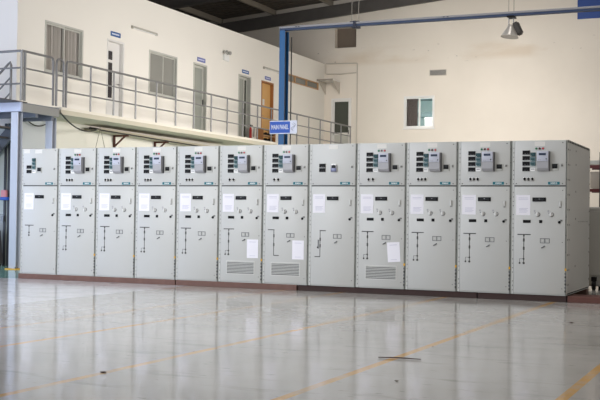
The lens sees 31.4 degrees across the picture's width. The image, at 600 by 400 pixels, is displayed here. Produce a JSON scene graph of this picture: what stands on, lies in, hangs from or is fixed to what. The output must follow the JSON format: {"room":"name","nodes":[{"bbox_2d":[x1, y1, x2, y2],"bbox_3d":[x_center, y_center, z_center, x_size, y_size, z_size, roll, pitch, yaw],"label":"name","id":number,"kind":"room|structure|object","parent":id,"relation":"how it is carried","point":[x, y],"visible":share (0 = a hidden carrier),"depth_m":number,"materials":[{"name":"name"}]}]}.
{"room":"factory floor","nodes":[
{"label":"factory floor","id":0,"kind":"room"},
{"bbox_2d":[0,0,17,125],"bbox_3d":[-11.239,-2.973,25.912,10.954,8.800,0.212,0,-1,24],"label":"wall","id":1,"kind":"structure","parent":0,"point":[8,8],"depth_m":23.70,"materials":[{"name":"white paint"}]},
{"bbox_2d":[0,123,10,265],"bbox_3d":[-6.870,-0.124,23.758,1.120,3.150,0.088,0,-1,24],"label":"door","id":2,"kind":"structure","parent":1,"relation":"in","point":[5,154],"depth_m":23.60,"materials":[{"name":"grey"}]},
{"bbox_2d":[0,190,8,199],"bbox_3d":[-6.527,-0.108,23.534,0.190,0.220,0.098,0,-1,24],"label":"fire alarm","id":3,"kind":"object","parent":2,"relation":"attached to","point":[4,193],"visible":1,"depth_m":23.49,"materials":[{"name":"red plastic"}]},
{"bbox_2d":[0,112,53,121],"bbox_3d":[-5.949,-1.818,23.073,1.040,0.180,0.630,0,-1,24],"label":"beam","id":4,"kind":"structure","parent":1,"relation":"attached to","point":[27,117],"depth_m":22.96,"materials":[{"name":"grey metal"}]},
{"bbox_2d":[179,7,222,23],"bbox_3d":[-11.788,-7.399,21.806,0.095,0.202,43.250,0,-1,24],"label":"beam","id":5,"kind":"structure","parent":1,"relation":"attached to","point":[190,10],"depth_m":40.08,"materials":[{"name":"metal"}]},
{"bbox_2d":[238,0,275,14],"bbox_3d":[-9.683,-7.579,20.878,0.095,0.202,43.250,0,-1,24],"label":"beam","id":6,"kind":"structure","parent":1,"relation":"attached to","point":[252,3],"depth_m":39.30,"materials":[{"name":"metal"}]},
{"bbox_2d":[24,103,288,145],"bbox_3d":[-7.439,-1.818,33.136,12.060,0.160,18.880,0,-1,24],"label":"floor","id":7,"kind":"structure","parent":0,"point":[75,116],"depth_m":27.09,"materials":[{"name":"concrete"}]},
{"bbox_2d":[0,49,20,84],"bbox_3d":[-7.628,-2.587,22.888,4.010,1.086,0.052,0,-1,24],"label":"landing railing","id":8,"kind":"object","parent":7,"relation":"on","point":[5,51],"visible":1,"depth_m":22.17,"materials":[{"name":"silver metal"}]},
{"bbox_2d":[0,102,22,111],"bbox_3d":[-11.271,-1.963,24.477,12.070,0.190,0.060,0,-1,24],"label":"trim","id":9,"kind":"structure","parent":7,"relation":"attached to","point":[10,106],"depth_m":22.10,"materials":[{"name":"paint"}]},
{"bbox_2d":[0,98,26,102],"bbox_3d":[-6.882,-2.045,22.272,2.280,0.015,0.820,0,-1,24],"label":"trim","id":10,"kind":"structure","parent":7,"relation":"on","point":[2,100],"depth_m":21.95,"materials":[{"name":"grey metal"}]},
{"bbox_2d":[21,103,58,116],"bbox_3d":[-5.518,-1.904,22.638,0.060,0.170,1.240,0,-1,24],"label":"trim","id":11,"kind":"structure","parent":7,"relation":"attached to","point":[28,108],"depth_m":22.60,"materials":[{"name":"grey"}]},
{"bbox_2d":[60,112,98,131],"bbox_3d":[-5.044,-1.741,24.474,0.031,0.291,2.537,1,-1,8],"label":"cable","id":12,"kind":"object","parent":7,"relation":"hanging from","point":[60,112],"visible":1,"depth_m":24.13,"materials":[{"name":"grey plastic"}]},
{"bbox_2d":[20,49,350,143],"bbox_3d":[-1.954,-2.393,30.648,0.064,1.056,18.854,0,-1,24],"label":"balcony railing","id":13,"kind":"object","parent":7,"relation":"on","point":[54,73],"visible":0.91,"depth_m":25.95,"materials":[{"name":"silver metal"}]},
{"bbox_2d":[249,125,253,137],"bbox_3d":[-1.550,-2.099,33.929,0.151,0.590,0.149,1,-1,-31],"label":"fire extinguisher","id":14,"kind":"object","parent":7,"relation":"on","point":[250,129],"visible":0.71,"depth_m":33.88,"materials":[{"name":"red paint"}]},
{"bbox_2d":[256,128,275,141],"bbox_3d":[-1.087,-2.025,34.090,0.240,0.460,0.930,0,-1,24],"label":"shoe rack","id":15,"kind":"object","parent":7,"relation":"on","point":[260,131],"visible":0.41,"depth_m":33.71,"materials":[{"name":"brown wood"}]},
{"bbox_2d":[8,0,324,147],"bbox_3d":[-2.793,-1.813,31.723,0.200,6.910,17.700,0,-1,24],"label":"wall","id":16,"kind":"structure","parent":0,"point":[185,37],"depth_m":28.79,"materials":[{"name":"white paint"}]},
{"bbox_2d":[22,121,45,148],"bbox_3d":[-6.054,-0.201,24.116,0.019,3.300,1.100,0,-1,24],"label":"wall","id":17,"kind":"structure","parent":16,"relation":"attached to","point":[33,137],"depth_m":24.13,"materials":[{"name":"grey paint"}]},
{"bbox_2d":[43,20,84,81],"bbox_3d":[-5.582,-3.507,25.186,0.120,1.240,1.540,0,-1,24],"label":"window","id":18,"kind":"structure","parent":16,"relation":"in","point":[64,27],"depth_m":25.31,"materials":[{"name":"silver metal"}]},
{"bbox_2d":[46,25,60,71],"bbox_3d":[-5.815,-3.511,24.901,0.049,1.250,0.730,0,-1,24],"label":"curtain","id":19,"kind":"object","parent":18,"relation":"hanging from","point":[53,41],"visible":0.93,"depth_m":24.96,"materials":[{"name":"grey fabric"}]},
{"bbox_2d":[61,30,78,75],"bbox_3d":[-5.520,-3.495,25.569,0.048,1.250,0.690,0,-1,24],"label":"curtain","id":20,"kind":"object","parent":18,"relation":"hanging from","point":[71,38],"visible":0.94,"depth_m":25.61,"materials":[{"name":"grey fabric"}]},
{"bbox_2d":[106,38,123,116],"bbox_3d":[-4.764,-3.003,27.159,0.142,2.120,0.770,0,-1,24],"label":"door","id":21,"kind":"structure","parent":16,"relation":"in","point":[115,49],"depth_m":27.31,"materials":[{"name":"white metal"}]},
{"bbox_2d":[111,31,120,37],"bbox_3d":[-4.692,-4.212,27.139,0.012,0.120,0.440,0,-1,24],"label":"room sign","id":22,"kind":"object","parent":16,"relation":"attached to","point":[115,34],"visible":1,"depth_m":27.12,"materials":[{"name":"blue plastic"}]},
{"bbox_2d":[131,25,157,35],"bbox_3d":[-4.130,-4.499,28.346,0.058,0.080,1.230,0,-1,24],"label":"light","id":23,"kind":"object","parent":16,"relation":"attached to","point":[132,26],"visible":1,"depth_m":28.30,"materials":[{"name":"grey plastic"}]},
{"bbox_2d":[84,127,207,147],"bbox_3d":[-3.715,-1.457,28.759,0.506,0.488,6.551,0,-1,24],"label":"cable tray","id":24,"kind":"object","parent":16,"relation":"attached to","point":[115,133],"visible":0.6,"depth_m":27.41,"materials":[{"name":"beige metal"}]},
{"bbox_2d":[148,50,177,100],"bbox_3d":[-3.769,-3.408,29.276,0.120,1.230,1.530,0,-1,24],"label":"window","id":25,"kind":"structure","parent":16,"relation":"in","point":[162,67],"depth_m":29.29,"materials":[{"name":"silver metal"}]},
{"bbox_2d":[192,62,206,130],"bbox_3d":[-2.984,-2.915,31.176,0.142,2.130,0.800,0,-1,24],"label":"door","id":26,"kind":"structure","parent":16,"relation":"in","point":[199,70],"depth_m":31.40,"materials":[{"name":"silver metal"}]},
{"bbox_2d":[197,57,204,62],"bbox_3d":[-2.888,-4.098,31.210,0.012,0.120,0.470,0,-1,24],"label":"room sign","id":27,"kind":"object","parent":16,"relation":"attached to","point":[199,59],"visible":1,"depth_m":31.15,"materials":[{"name":"blue"}]},
{"bbox_2d":[223,50,231,61],"bbox_3d":[-2.223,-4.402,32.547,0.145,0.311,0.357,0,-1,24],"label":"emergency light","id":28,"kind":"object","parent":16,"relation":"attached to","point":[225,57],"visible":1,"depth_m":32.47,"materials":[{"name":"white plastic"}]},
{"bbox_2d":[238,74,250,137],"bbox_3d":[-1.829,-2.870,33.809,0.162,2.160,0.870,0,-1,24],"label":"door","id":29,"kind":"structure","parent":16,"relation":"in","point":[244,82],"depth_m":34.05,"materials":[{"name":"silver metal"}]},
{"bbox_2d":[261,80,273,138],"bbox_3d":[-1.145,-2.834,35.327,0.142,2.160,0.920,0,-1,24],"label":"door","id":30,"kind":"structure","parent":16,"relation":"in","point":[267,88],"depth_m":35.47,"materials":[{"name":"brown wood"}]},
{"bbox_2d":[263,66,278,72],"bbox_3d":[-0.951,-4.334,35.521,0.058,0.080,1.170,0,-1,24],"label":"light","id":31,"kind":"object","parent":16,"relation":"attached to","point":[264,67],"visible":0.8,"depth_m":35.41,"materials":[{"name":"grey"}]},
{"bbox_2d":[288,74,318,89],"bbox_3d":[0.007,-4.211,37.845,0.092,0.270,3.140,0,-1,24],"label":"window","id":32,"kind":"structure","parent":16,"relation":"in","point":[295,79],"depth_m":38.12,"materials":[{"name":"brown wood"}]},
{"bbox_2d":[317,79,339,94],"bbox_3d":[1.058,-4.174,39.331,0.630,0.495,0.768,0,-1,24],"label":"bracket","id":33,"kind":"object","parent":16,"relation":"attached to","point":[322,82],"visible":1,"depth_m":39.38,"materials":[{"name":"white metal"}]},
{"bbox_2d":[148,0,224,8],"bbox_3d":[6.259,-7.699,31.950,38.000,3.630,0.180,0,-1,24],"label":"trim","id":34,"kind":"structure","parent":0,"point":[172,4],"depth_m":36.49,"materials":[{"name":"metal"}]},
{"bbox_2d":[173,0,336,21],"bbox_3d":[-0.324,-8.493,17.086,38.000,3.232,43.860,0,-1,24],"label":"ceiling","id":35,"kind":"structure","parent":0,"point":[226,9],"depth_m":39.90,"materials":[{"name":"black metal"}]},
{"bbox_2d":[350,3,360,28],"bbox_3d":[1.171,-5.929,21.988,0.190,4.788,0.200,0,-1,24],"label":"hanger","id":36,"kind":"object","parent":35,"relation":"hanging from","point":[354,26],"visible":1,"depth_m":21.89,"materials":[{"name":"metal"}]},
{"bbox_2d":[0,265,599,399],"bbox_3d":[-0.920,1.501,15.883,38.000,0.200,45.600,0,-1,24],"label":"floor","id":37,"kind":"structure","parent":0,"point":[150,341],"depth_m":9.69,"materials":[{"name":"grey concrete"}]},
{"bbox_2d":[0,231,2,265],"bbox_3d":[-6.704,0.992,23.359,0.296,0.910,0.387,0,-1,24],"label":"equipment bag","id":38,"kind":"object","parent":37,"relation":"on","point":[1,255],"visible":1,"depth_m":23.36,"materials":[{"name":"black"}]},
{"bbox_2d":[0,61,11,152],"bbox_3d":[-7.838,-0.747,23.595,4.196,4.364,0.860,0,-1,24],"label":"stair","id":39,"kind":"structure","parent":37,"relation":"on","point":[5,137],"depth_m":23.35,"materials":[{"name":"grey metal"}]},
{"bbox_2d":[5,112,22,269],"bbox_3d":[-5.910,-0.193,22.148,0.280,3.260,0.260,0,-1,24],"label":"steel column","id":40,"kind":"structure","parent":37,"relation":"on","point":[16,117],"depth_m":22.10,"materials":[{"name":"blue metal"}]},
{"bbox_2d":[45,118,56,148],"bbox_3d":[-5.444,-0.169,23.199,0.280,3.260,0.260,0,-1,24],"label":"steel column","id":41,"kind":"structure","parent":37,"relation":"on","point":[51,126],"depth_m":23.17,"materials":[{"name":"grey metal"}]},
{"bbox_2d":[18,273,175,284],"bbox_3d":[-3.513,1.364,18.458,3.230,0.090,0.200,0,-1,24],"label":"timber skid","id":42,"kind":"object","parent":37,"relation":"on","point":[20,275],"visible":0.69,"depth_m":18.33,"materials":[{"name":"brown wood"}]},
{"bbox_2d":[20,148,59,274],"bbox_3d":[-4.205,0.221,19.805,0.793,2.220,2.106,0,-1,24],"label":"switchgear cubicle","id":43,"kind":"object","parent":42,"relation":"on","point":[40,167],"visible":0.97,"depth_m":18.86,"materials":[{"name":"paint"}]},
{"bbox_2d":[57,148,96,275],"bbox_3d":[-3.488,0.225,19.445,0.795,2.220,2.183,0,-1,24],"label":"switchgear cubicle","id":44,"kind":"object","parent":42,"relation":"on","point":[77,175],"visible":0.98,"depth_m":18.53,"materials":[{"name":"paint"}]},
{"bbox_2d":[95,147,136,277],"bbox_3d":[-2.757,0.230,19.121,0.795,2.220,2.183,0,-1,24],"label":"switchgear cubicle","id":45,"kind":"object","parent":42,"relation":"on","point":[116,166],"visible":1,"depth_m":18.20,"materials":[{"name":"paint"}]},
{"bbox_2d":[134,146,177,279],"bbox_3d":[-2.026,0.234,18.797,0.795,2.220,2.183,0,-1,24],"label":"switchgear cubicle","id":46,"kind":"object","parent":42,"relation":"on","point":[156,167],"visible":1,"depth_m":17.88,"materials":[{"name":"paint"}]},
{"bbox_2d":[176,280,297,289],"bbox_3d":[-1.020,1.379,17.353,2.195,0.090,0.200,0,-1,24],"label":"timber skid","id":47,"kind":"object","parent":37,"relation":"on","point":[178,282],"visible":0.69,"depth_m":17.24,"materials":[{"name":"brown wood"}]},
{"bbox_2d":[175,146,219,280],"bbox_3d":[-1.294,0.239,18.473,0.795,2.220,2.183,0,-1,24],"label":"switchgear cubicle","id":48,"kind":"object","parent":47,"relation":"on","point":[198,167],"visible":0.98,"depth_m":17.56,"materials":[{"name":"paint"}]},
{"bbox_2d":[218,145,263,282],"bbox_3d":[-0.563,0.244,18.148,0.795,2.220,2.183,0,-1,24],"label":"switchgear cubicle","id":49,"kind":"object","parent":47,"relation":"on","point":[241,175],"visible":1,"depth_m":17.23,"materials":[{"name":"paint"}]},
{"bbox_2d":[226,260,254,274],"bbox_3d":[-0.967,1.091,17.218,0.508,0.218,0.012,0,-1,24],"label":"vent grille","id":50,"kind":"object","parent":49,"relation":"attached to","point":[233,267],"depth_m":17.22,"materials":[{"name":"grey metal"}]},
{"bbox_2d":[262,144,309,284],"bbox_3d":[0.168,0.248,17.825,0.793,2.220,2.183,0,-1,24],"label":"switchgear cubicle","id":51,"kind":"object","parent":47,"relation":"on","point":[286,167],"visible":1,"depth_m":16.91,"materials":[{"name":"paint"}]},
{"bbox_2d":[271,262,299,276],"bbox_3d":[-0.235,1.096,16.893,0.508,0.218,0.012,0,-1,24],"label":"vent grille","id":52,"kind":"object","parent":51,"relation":"attached to","point":[278,269],"depth_m":16.90,"materials":[{"name":"grey metal"}]},
{"bbox_2d":[298,285,477,297],"bbox_3d":[1.317,1.394,16.333,2.875,0.090,0.170,0,-1,24],"label":"timber skid","id":53,"kind":"object","parent":37,"relation":"on","point":[459,294],"visible":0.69,"depth_m":16.22,"materials":[{"name":"brown wood"}]},
{"bbox_2d":[308,143,356,286],"bbox_3d":[0.914,0.254,17.534,0.793,2.220,2.110,0,-1,24],"label":"switchgear cubicle","id":54,"kind":"object","parent":53,"relation":"on","point":[332,167],"visible":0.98,"depth_m":16.59,"materials":[{"name":"paint"}]},
{"bbox_2d":[355,143,406,288],"bbox_3d":[1.631,0.258,17.176,0.795,2.220,2.183,0,-1,24],"label":"switchgear cubicle","id":55,"kind":"object","parent":53,"relation":"on","point":[381,167],"visible":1,"depth_m":16.26,"materials":[{"name":"paint"}]},
{"bbox_2d":[365,265,396,279],"bbox_3d":[1.227,1.105,16.245,0.508,0.218,0.012,0,-1,24],"label":"vent grille","id":56,"kind":"object","parent":55,"relation":"attached to","point":[372,272],"depth_m":16.25,"materials":[{"name":"grey metal"}]},
{"bbox_2d":[405,142,457,290],"bbox_3d":[2.363,0.262,16.852,0.795,2.220,2.183,0,-1,24],"label":"switchgear cubicle","id":57,"kind":"object","parent":53,"relation":"on","point":[431,167],"visible":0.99,"depth_m":15.94,"materials":[{"name":"paint"}]},
{"bbox_2d":[378,357,420,359],"bbox_3d":[0.817,1.294,8.734,0.354,0.012,0.025,1,-1,16],"label":"stick","id":58,"kind":"object","parent":37,"relation":"on","point":[378,357],"visible":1,"depth_m":8.73,"materials":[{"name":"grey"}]},
{"bbox_2d":[278,6,599,144],"bbox_3d":[5.979,-1.031,19.788,14.150,5.185,0.340,0,-1,24],"label":"frame","id":59,"kind":"object","parent":37,"relation":"on","point":[284,36],"visible":0.77,"depth_m":21.92,"materials":[{"name":"blue metal"}]},
{"bbox_2d":[270,120,296,133],"bbox_3d":[-0.348,-1.531,22.449,0.630,0.280,0.058,0,-1,24],"label":"sign","id":60,"kind":"object","parent":59,"relation":"attached to","point":[290,126],"visible":1,"depth_m":22.42,"materials":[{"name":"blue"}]},
{"bbox_2d":[290,37,291,144],"bbox_3d":[-0.214,-0.975,22.717,0.033,5.000,0.028,0,-1,24],"label":"cable","id":61,"kind":"object","parent":59,"relation":"attached to","point":[291,37],"visible":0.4,"depth_m":22.73,"materials":[{"name":"grey plastic"}]},
{"bbox_2d":[501,5,522,38],"bbox_3d":[4.123,-5.850,20.632,0.417,5.452,0.345,0,-1,24],"label":"hanging lamp","id":62,"kind":"object","parent":59,"relation":"hanging from","point":[513,31],"visible":1,"depth_m":20.53,"materials":[{"name":"silver metal"}]},
{"bbox_2d":[478,292,567,301],"bbox_3d":[3.232,1.407,15.485,1.283,0.090,0.170,0,-1,24],"label":"timber skid","id":63,"kind":"object","parent":37,"relation":"on","point":[528,297],"visible":0.84,"depth_m":15.39,"materials":[{"name":"brown wood"}]},
{"bbox_2d":[457,141,511,293],"bbox_3d":[3.094,0.267,16.528,0.795,2.220,2.183,0,-1,24],"label":"switchgear cubicle","id":64,"kind":"object","parent":63,"relation":"on","point":[484,167],"visible":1,"depth_m":15.62,"materials":[{"name":"paint"}]},
{"bbox_2d":[510,140,589,295],"bbox_3d":[3.828,0.270,16.202,0.801,2.223,2.183,0,-1,24],"label":"switchgear cubicle","id":65,"kind":"object","parent":63,"relation":"on","point":[550,184],"visible":1,"depth_m":15.34,"materials":[{"name":"paint"}]},
{"bbox_2d":[573,288,588,293],"bbox_3d":[0.160,1.421,18.853,9.628,0.090,0.200,0,-1,24],"label":"timber skid","id":66,"kind":"object","parent":37,"relation":"on","point":[585,291],"visible":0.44,"depth_m":16.84,"materials":[{"name":"brown wood"}]},
{"bbox_2d":[568,294,599,303],"bbox_3d":[4.798,1.420,14.938,1.980,0.088,0.500,0,-1,24],"label":"timber skid","id":67,"kind":"object","parent":37,"relation":"on","point":[575,298],"visible":1,"depth_m":15.05,"materials":[{"name":"brown wood"}]},
{"bbox_2d":[589,207,599,289],"bbox_3d":[5.365,0.826,18.147,1.350,1.400,0.870,0,-1,24],"label":"cabinet","id":68,"kind":"object","parent":37,"relation":"on","point":[594,218],"visible":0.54,"depth_m":17.98,"materials":[{"name":"grey metal"}]},
{"bbox_2d":[590,157,599,206],"bbox_3d":[6.377,0.359,18.694,2.550,2.380,0.660,0,-1,24],"label":"storage rack","id":69,"kind":"object","parent":37,"relation":"on","point":[594,166],"visible":0.62,"depth_m":18.86,"materials":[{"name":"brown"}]},
{"bbox_2d":[590,172,598,187],"bbox_3d":[5.518,-0.354,19.091,0.550,0.292,0.502,0,-1,24],"label":"carton","id":70,"kind":"object","parent":69,"relation":"on","point":[594,176],"visible":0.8,"depth_m":18.94,"materials":[{"name":"beige cardboard"}]},
{"bbox_2d":[590,160,598,164],"bbox_3d":[6.313,-0.657,18.746,2.440,0.068,0.520,0,-1,24],"label":"flat panel","id":71,"kind":"object","parent":69,"relation":"on","point":[592,162],"visible":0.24,"depth_m":18.94,"materials":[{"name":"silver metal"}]},
{"bbox_2d":[209,0,599,206],"bbox_3d":[8.322,-3.721,36.661,38.000,11.200,0.250,0,-1,24],"label":"wall","id":72,"kind":"structure","parent":0,"point":[543,83],"depth_m":37.60,"materials":[{"name":"paint"}]},
{"bbox_2d":[319,0,333,5],"bbox_3d":[-7.532,-7.763,19.929,0.095,0.202,43.250,0,-1,24],"label":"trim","id":73,"kind":"structure","parent":72,"relation":"attached to","point":[328,2],"depth_m":39.24,"materials":[{"name":"metal"}]},
{"bbox_2d":[215,0,440,32],"bbox_3d":[8.252,-7.596,36.447,38.000,3.630,0.120,0,-1,24],"label":"beam","id":74,"kind":"structure","parent":72,"relation":"attached to","point":[350,8],"depth_m":39.79,"materials":[{"name":"metal"}]},
{"bbox_2d":[331,98,350,143],"bbox_3d":[1.538,-2.706,39.545,0.790,2.120,0.130,0,-1,24],"label":"door","id":75,"kind":"structure","parent":72,"relation":"in","point":[340,107],"depth_m":39.55,"materials":[{"name":"white"}]},
{"bbox_2d":[326,72,355,74],"bbox_3d":[1.529,-4.682,39.523,1.192,0.070,0.040,0,-1,24],"label":"conduit","id":76,"kind":"object","parent":72,"relation":"attached to","point":[352,72],"visible":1,"depth_m":39.52,"materials":[{"name":"beige metal"}]},
{"bbox_2d":[325,63,357,142],"bbox_3d":[1.516,-3.383,39.499,1.304,3.432,0.044,0,-1,24],"label":"conduit","id":77,"kind":"object","parent":72,"relation":"attached to","point":[326,63],"visible":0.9,"depth_m":39.25,"materials":[{"name":"beige"}]},
{"bbox_2d":[337,28,355,47],"bbox_3d":[1.799,-6.010,39.767,1.030,0.900,0.050,0,-1,24],"label":"window","id":78,"kind":"structure","parent":72,"relation":"attached to","point":[346,38],"depth_m":39.77,"materials":[{"name":"brown"}]},
{"bbox_2d":[407,99,417,125],"bbox_3d":[4.057,-3.107,38.622,0.420,1.320,0.030,0,-1,24],"label":"curtain","id":79,"kind":"object","parent":72,"relation":"hanging from","point":[412,104],"visible":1,"depth_m":38.61,"materials":[{"name":"brown fabric"}]},
{"bbox_2d":[402,95,434,129],"bbox_3d":[4.291,-3.139,38.335,1.240,1.200,0.170,0,-1,24],"label":"window","id":80,"kind":"structure","parent":72,"relation":"in","point":[406,127],"depth_m":38.33,"materials":[{"name":"white metal"}]},
{"bbox_2d":[429,69,445,75],"bbox_3d":[4.922,-4.545,38.035,0.620,0.220,0.023,0,-1,24],"label":"air vent","id":81,"kind":"object","parent":72,"relation":"in","point":[440,72],"visible":1,"depth_m":38.04,"materials":[{"name":"beige metal"}]},
{"bbox_2d":[577,0,599,18],"bbox_3d":[9.991,-6.538,35.822,1.300,0.850,0.050,0,-1,24],"label":"board","id":82,"kind":"object","parent":72,"relation":"attached to","point":[581,3],"visible":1,"depth_m":35.92,"materials":[{"name":"blue metal"}]},
{"bbox_2d":[418,101,431,125],"bbox_3d":[5.336,-3.201,40.297,2.800,3.000,0.100,0,-1,24],"label":"wall","id":83,"kind":"structure","parent":0,"point":[426,106],"depth_m":40.51,"materials":[{"name":"teal"}]},
{"bbox_2d":[418,98,431,117],"bbox_3d":[5.196,-3.523,39.977,2.800,0.770,0.590,0,-1,24],"label":"trim","id":84,"kind":"structure","parent":83,"relation":"attached to","point":[422,114],"depth_m":40.24,"materials":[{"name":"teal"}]},
{"bbox_3d":[4.920,-1.672,39.379,3.000,0.100,2.050,0,-1,24],"label":"floor","id":85,"kind":"structure","parent":0,"visible":0},
{"bbox_2d":[425,117,431,125],"bbox_3d":[4.983,-2.395,39.759,0.600,1.360,0.435,0,-1,24],"label":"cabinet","id":86,"kind":"object","parent":85,"relation":"on","point":[428,120],"visible":0.14,"depth_m":39.64,"materials":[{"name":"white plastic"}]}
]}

